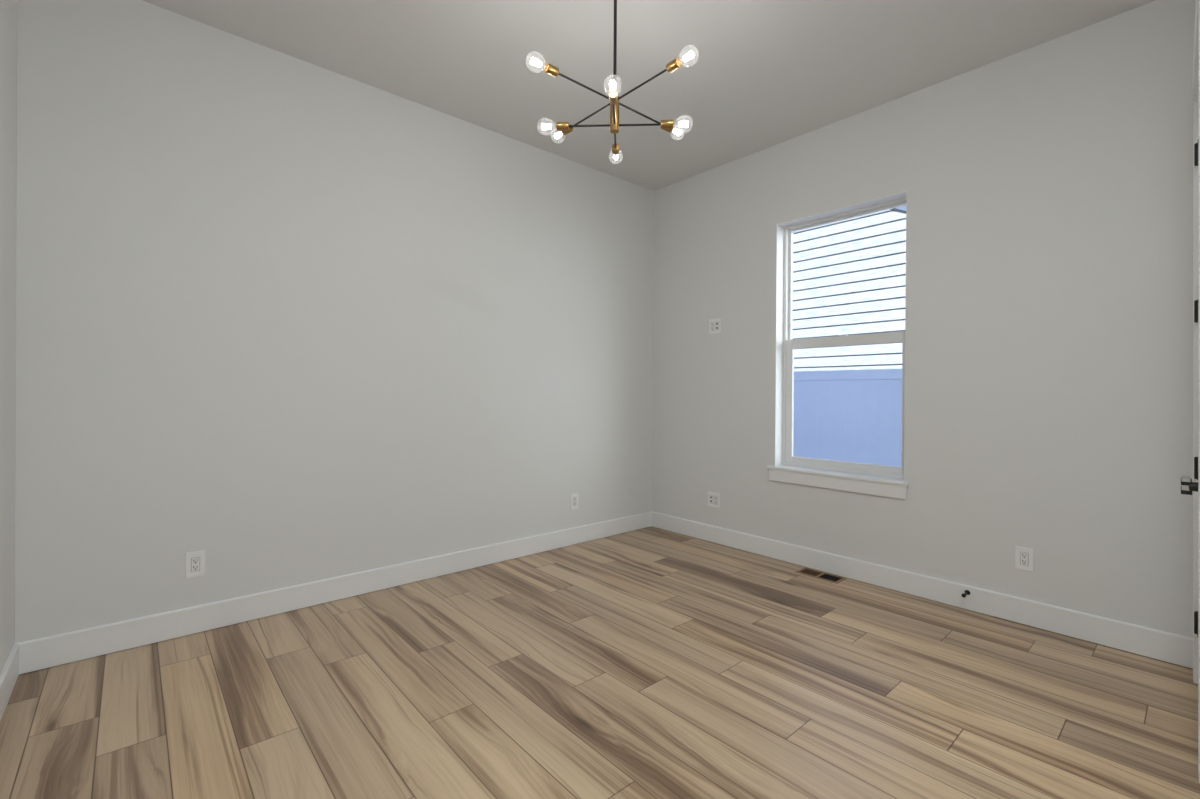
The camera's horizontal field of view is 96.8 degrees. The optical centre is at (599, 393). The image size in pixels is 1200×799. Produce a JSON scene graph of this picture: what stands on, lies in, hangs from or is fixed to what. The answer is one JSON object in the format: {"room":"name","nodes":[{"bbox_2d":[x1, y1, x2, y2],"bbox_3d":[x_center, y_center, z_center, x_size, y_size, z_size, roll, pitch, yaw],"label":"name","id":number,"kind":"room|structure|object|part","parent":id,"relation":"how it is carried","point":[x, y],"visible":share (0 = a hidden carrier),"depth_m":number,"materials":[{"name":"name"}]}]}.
{"room":"empty room","nodes":[
{"label":"empty room","id":0,"kind":"room"},
{"bbox_2d":[0,0,16,673],"bbox_3d":[-1.008,-0.308,0.478,0.150,3.070,4.600,0,0,-41],"label":"wall","id":1,"kind":"structure","parent":0,"point":[8,8],"depth_m":2.10,"materials":[{"name":"white paint"}]},
{"bbox_2d":[0,644,18,721],"bbox_3d":[-0.952,1.138,0.530,0.014,0.132,4.586,0,0,-41],"label":"baseboard","id":2,"kind":"structure","parent":1,"relation":"attached to","point":[9,675],"depth_m":2.08,"materials":[{"name":"white paint"}]},
{"bbox_2d":[15,0,653,642],"bbox_3d":[-1.034,-0.316,3.619,4.260,3.070,0.150,0,0,-41],"label":"wall","id":3,"kind":"structure","parent":0,"point":[287,320],"depth_m":2.89,"materials":[{"name":"white paint"}]},
{"bbox_2d":[185,550,204,578],"bbox_3d":[-2.018,0.851,2.657,0.078,0.128,0.009,0,0,-41],"label":"power outlet","id":4,"kind":"object","parent":3,"relation":"attached to","point":[195,561],"visible":1,"depth_m":2.65,"materials":[{"name":"white plastic"}]},
{"bbox_2d":[191,557,199,571],"bbox_3d":[-2.017,0.851,2.655,0.034,0.067,0.004,0,0,-41],"label":"receptacle","id":5,"kind":"object","parent":4,"relation":"attached to","point":[195,561],"depth_m":2.65,"materials":[{"name":"white plastic"}]},
{"bbox_2d":[15,511,651,673],"bbox_3d":[-1.000,1.131,3.550,3.930,0.132,0.014,0,0,-41],"label":"baseboard","id":6,"kind":"structure","parent":3,"relation":"attached to","point":[59,649],"depth_m":2.89,"materials":[{"name":"white paint"}]},
{"bbox_2d":[571,493,577,509],"bbox_3d":[-0.203,0.860,4.253,0.076,0.122,0.009,0,0,-41],"label":"power outlet","id":7,"kind":"object","parent":3,"relation":"attached to","point":[574,497],"visible":1,"depth_m":4.25,"materials":[{"name":"white plastic"}]},
{"bbox_2d":[573,497,576,505],"bbox_3d":[-0.202,0.860,4.252,0.036,0.069,0.005,0,0,-41],"label":"receptacle","id":8,"kind":"object","parent":7,"relation":"attached to","point":[574,498],"depth_m":4.25,"materials":[{"name":"white plastic"}]},
{"bbox_2d":[0,526,1199,798],"bbox_3d":[0.545,1.214,1.856,4.174,0.001,4.800,0,0,-41],"label":"floor","id":9,"kind":"structure","parent":0,"point":[651,662],"depth_m":2.09,"materials":[{"name":"brown wood"}]},
{"bbox_2d":[796,568,845,583],"bbox_3d":[1.473,1.213,3.562,0.140,0.005,0.290,0,0,-41],"label":"floor vent","id":10,"kind":"object","parent":9,"relation":"in","point":[805,571],"visible":1,"depth_m":3.55,"materials":[{"name":"brown metal"}]},
{"bbox_2d":[142,0,1155,190],"bbox_3d":[0.527,-1.911,1.815,4.310,0.150,5.000,0,0,-41],"label":"ceiling","id":11,"kind":"structure","parent":0,"point":[764,74],"depth_m":2.88,"materials":[{"name":"white paint"}]},
{"bbox_2d":[526,0,698,159],"bbox_3d":[0.064,-1.472,2.261,0.660,0.736,0.660,0,0,5],"label":"chandelier","id":12,"kind":"object","parent":11,"relation":"hanging from","point":[565,128],"visible":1,"depth_m":2.25,"materials":[{"name":"black metal"}]},
{"bbox_2d":[543,63,558,76],"bbox_3d":[-0.187,-1.242,2.046,0.052,0.034,0.035,0,0,-41],"label":"socket","id":13,"kind":"object","parent":12,"relation":"attached to","point":[548,68],"depth_m":2.04,"materials":[{"name":"gold metal"}]},
{"bbox_2d":[556,122,568,130],"bbox_3d":[-0.159,-1.141,2.273,0.052,0.034,0.034,0,0,3],"label":"socket","id":14,"kind":"object","parent":12,"relation":"attached to","point":[560,126],"depth_m":2.26,"materials":[{"name":"gold metal"}]},
{"bbox_2d":[561,124,572,134],"bbox_3d":[-0.154,-1.244,2.511,0.035,0.034,0.052,0,0,-41],"label":"socket","id":15,"kind":"object","parent":12,"relation":"attached to","point":[570,128],"depth_m":2.50,"materials":[{"name":"gold metal"}]},
{"bbox_3d":[0.063,-1.241,2.262,0.620,0.008,0.008,0,0,-41],"label":"arm","id":16,"kind":"part","parent":12,"relation":"part of","materials":[{"name":"black metal"}]},
{"bbox_2d":[609,89,617,103],"bbox_3d":[0.051,-1.138,2.041,0.034,0.034,0.052,0,0,3],"label":"socket","id":17,"kind":"object","parent":12,"relation":"attached to","point":[613,94],"depth_m":2.03,"materials":[{"name":"gold metal"}]},
{"bbox_3d":[0.062,-1.138,2.262,0.008,0.008,0.402,0,0,3],"label":"arm","id":18,"kind":"part","parent":12,"relation":"part of","materials":[{"name":"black metal"}]},
{"bbox_3d":[0.065,-1.533,2.261,0.013,0.554,0.013,0,0,-8],"label":"stem","id":19,"kind":"part","parent":12,"relation":"part of","materials":[{"name":"black metal"}]},
{"bbox_3d":[0.062,-1.139,2.262,0.402,0.008,0.008,0,0,3],"label":"arm","id":20,"kind":"part","parent":12,"relation":"part of","materials":[{"name":"black metal"}]},
{"bbox_2d":[612,143,618,154],"bbox_3d":[0.073,-1.139,2.483,0.034,0.034,0.052,0,0,3],"label":"socket","id":21,"kind":"object","parent":12,"relation":"attached to","point":[615,147],"depth_m":2.46,"materials":[{"name":"gold metal"}]},
{"bbox_3d":[0.063,-1.242,2.262,0.008,0.008,0.620,0,0,-41],"label":"arm","id":22,"kind":"part","parent":12,"relation":"part of","materials":[{"name":"black metal"}]},
{"bbox_2d":[661,120,672,128],"bbox_3d":[0.283,-1.138,2.251,0.052,0.034,0.034,0,0,3],"label":"socket","id":23,"kind":"object","parent":12,"relation":"attached to","point":[665,124],"depth_m":2.24,"materials":[{"name":"gold metal"}]},
{"bbox_2d":[666,57,681,72],"bbox_3d":[0.279,-1.240,2.013,0.035,0.034,0.052,0,0,-41],"label":"socket","id":24,"kind":"object","parent":12,"relation":"attached to","point":[676,63],"depth_m":2.00,"materials":[{"name":"gold metal"}]},
{"bbox_2d":[652,0,1195,637],"bbox_3d":[2.067,-0.294,3.182,0.180,3.070,4.600,0,0,-41],"label":"wall","id":25,"kind":"structure","parent":0,"point":[1048,185],"depth_m":2.90,"materials":[{"name":"white paint"}]},
{"bbox_2d":[708,491,719,507],"bbox_3d":[0.925,0.863,4.332,0.009,0.118,0.116,0,0,-41],"label":"double outlet","id":26,"kind":"object","parent":25,"relation":"attached to","point":[713,498],"visible":1,"depth_m":4.33,"materials":[{"name":"white plastic"}]},
{"bbox_2d":[714,496,717,504],"bbox_3d":[0.939,0.863,4.313,0.004,0.067,0.034,0,0,-41],"label":"receptacle","id":27,"kind":"object","parent":26,"relation":"attached to","point":[715,497],"depth_m":4.31,"materials":[{"name":"white plastic"}]},
{"bbox_2d":[709,318,720,333],"bbox_3d":[0.934,-0.548,4.329,0.009,0.118,0.116,0,0,-41],"label":"double outlet","id":28,"kind":"object","parent":25,"relation":"attached to","point":[714,324],"visible":1,"depth_m":4.33,"materials":[{"name":"white plastic"}]},
{"bbox_2d":[766,191,908,498],"bbox_3d":[1.631,-0.301,3.655,0.201,1.887,0.959,0,0,-41],"label":"window","id":29,"kind":"structure","parent":25,"relation":"in","point":[814,472],"depth_m":3.77,"materials":[{"name":"white plastic"}]},
{"bbox_3d":[1.670,0.060,3.674,0.024,0.909,0.837,0,0,-41],"label":"sash","id":30,"kind":"part","parent":29,"relation":"part of","materials":[{"name":"white plastic"}]},
{"bbox_3d":[1.696,-0.799,3.689,0.030,0.857,0.833,0,0,-41],"label":"sash","id":31,"kind":"part","parent":29,"relation":"part of","materials":[{"name":"white plastic"}]},
{"bbox_2d":[652,512,1192,668],"bbox_3d":[1.564,1.148,3.599,0.014,0.132,3.300,0,0,-41],"label":"baseboard","id":32,"kind":"structure","parent":25,"relation":"attached to","point":[1177,649],"depth_m":3.00,"materials":[{"name":"white paint"}]},
{"bbox_2d":[961,590,969,597],"bbox_3d":[2.045,1.122,2.982,0.080,0.027,0.027,0,0,-41],"label":"door stop","id":33,"kind":"object","parent":25,"relation":"attached to","point":[967,592],"visible":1,"depth_m":3.00,"materials":[{"name":"black metal"}]},
{"bbox_2d":[1015,546,1033,571],"bbox_3d":[2.250,0.876,2.825,0.009,0.120,0.076,0,0,-41],"label":"power outlet","id":34,"kind":"object","parent":25,"relation":"attached to","point":[1024,557],"visible":1,"depth_m":2.82,"materials":[{"name":"white plastic"}]},
{"bbox_2d":[1020,552,1028,565],"bbox_3d":[2.249,0.876,2.823,0.001,0.069,0.036,0,0,-41],"label":"receptacle","id":35,"kind":"object","parent":34,"relation":"attached to","point":[1024,556],"depth_m":2.82,"materials":[{"name":"white plastic"}]},
{"bbox_3d":[2.203,-0.291,1.863,1.360,3.070,0.120,0,0,-43],"label":"wall","id":36,"kind":"structure","parent":0,"visible":0},
{"bbox_2d":[1181,143,1197,636],"bbox_3d":[2.267,0.002,1.960,0.762,2.445,0.176,0,0,-43],"label":"door","id":37,"kind":"structure","parent":36,"relation":"in","point":[1188,486],"depth_m":2.22,"materials":[{"name":"white paint"}]},
{"bbox_3d":[2.033,0.310,1.848,0.120,0.038,0.020,0,0,-43],"label":"lever","id":38,"kind":"part","parent":37,"relation":"part of","materials":[{"name":"grey"}]},
{"bbox_3d":[2.037,0.315,1.831,0.148,0.066,0.056,0,0,-43],"label":"lever handle","id":39,"kind":"part","parent":37,"relation":"part of","materials":[{"name":"black metal"}]},
{"bbox_2d":[1192,0,1199,782],"bbox_3d":[2.235,-0.060,1.990,0.970,2.570,0.024,0,0,-43],"label":"door","id":40,"kind":"structure","parent":36,"relation":"attached to","point":[1196,55],"depth_m":2.25,"materials":[{"name":"white paint"}]},
{"label":"outside","id":41,"kind":"structure","parent":0,"visible":0},
{"bbox_3d":[6.451,1.727,8.786,13.820,0.120,26.000,0,0,-41],"label":"ground","id":42,"kind":"structure","parent":41,"visible":0},
{"bbox_2d":[793,369,901,477],"bbox_3d":[2.598,0.663,5.314,0.144,1.973,6.512,0,0,-41],"label":"fence","id":43,"kind":"object","parent":42,"relation":"on","point":[840,415],"visible":0.06,"depth_m":5.38,"materials":[{"name":"plastic"}]},
{"bbox_3d":[2.599,-0.189,5.317,0.048,0.100,6.500,0,0,-41],"label":"rail","id":44,"kind":"part","parent":43,"relation":"part of","materials":[{"name":"plastic"}]},
{"bbox_2d":[792,208,905,370],"bbox_3d":[4.488,-1.298,8.533,4.122,5.906,5.850,0,0,-41],"label":"neighbouring house","id":45,"kind":"structure","parent":42,"relation":"on","point":[849,275],"depth_m":6.86,"materials":[{"name":"white"}]}
]}

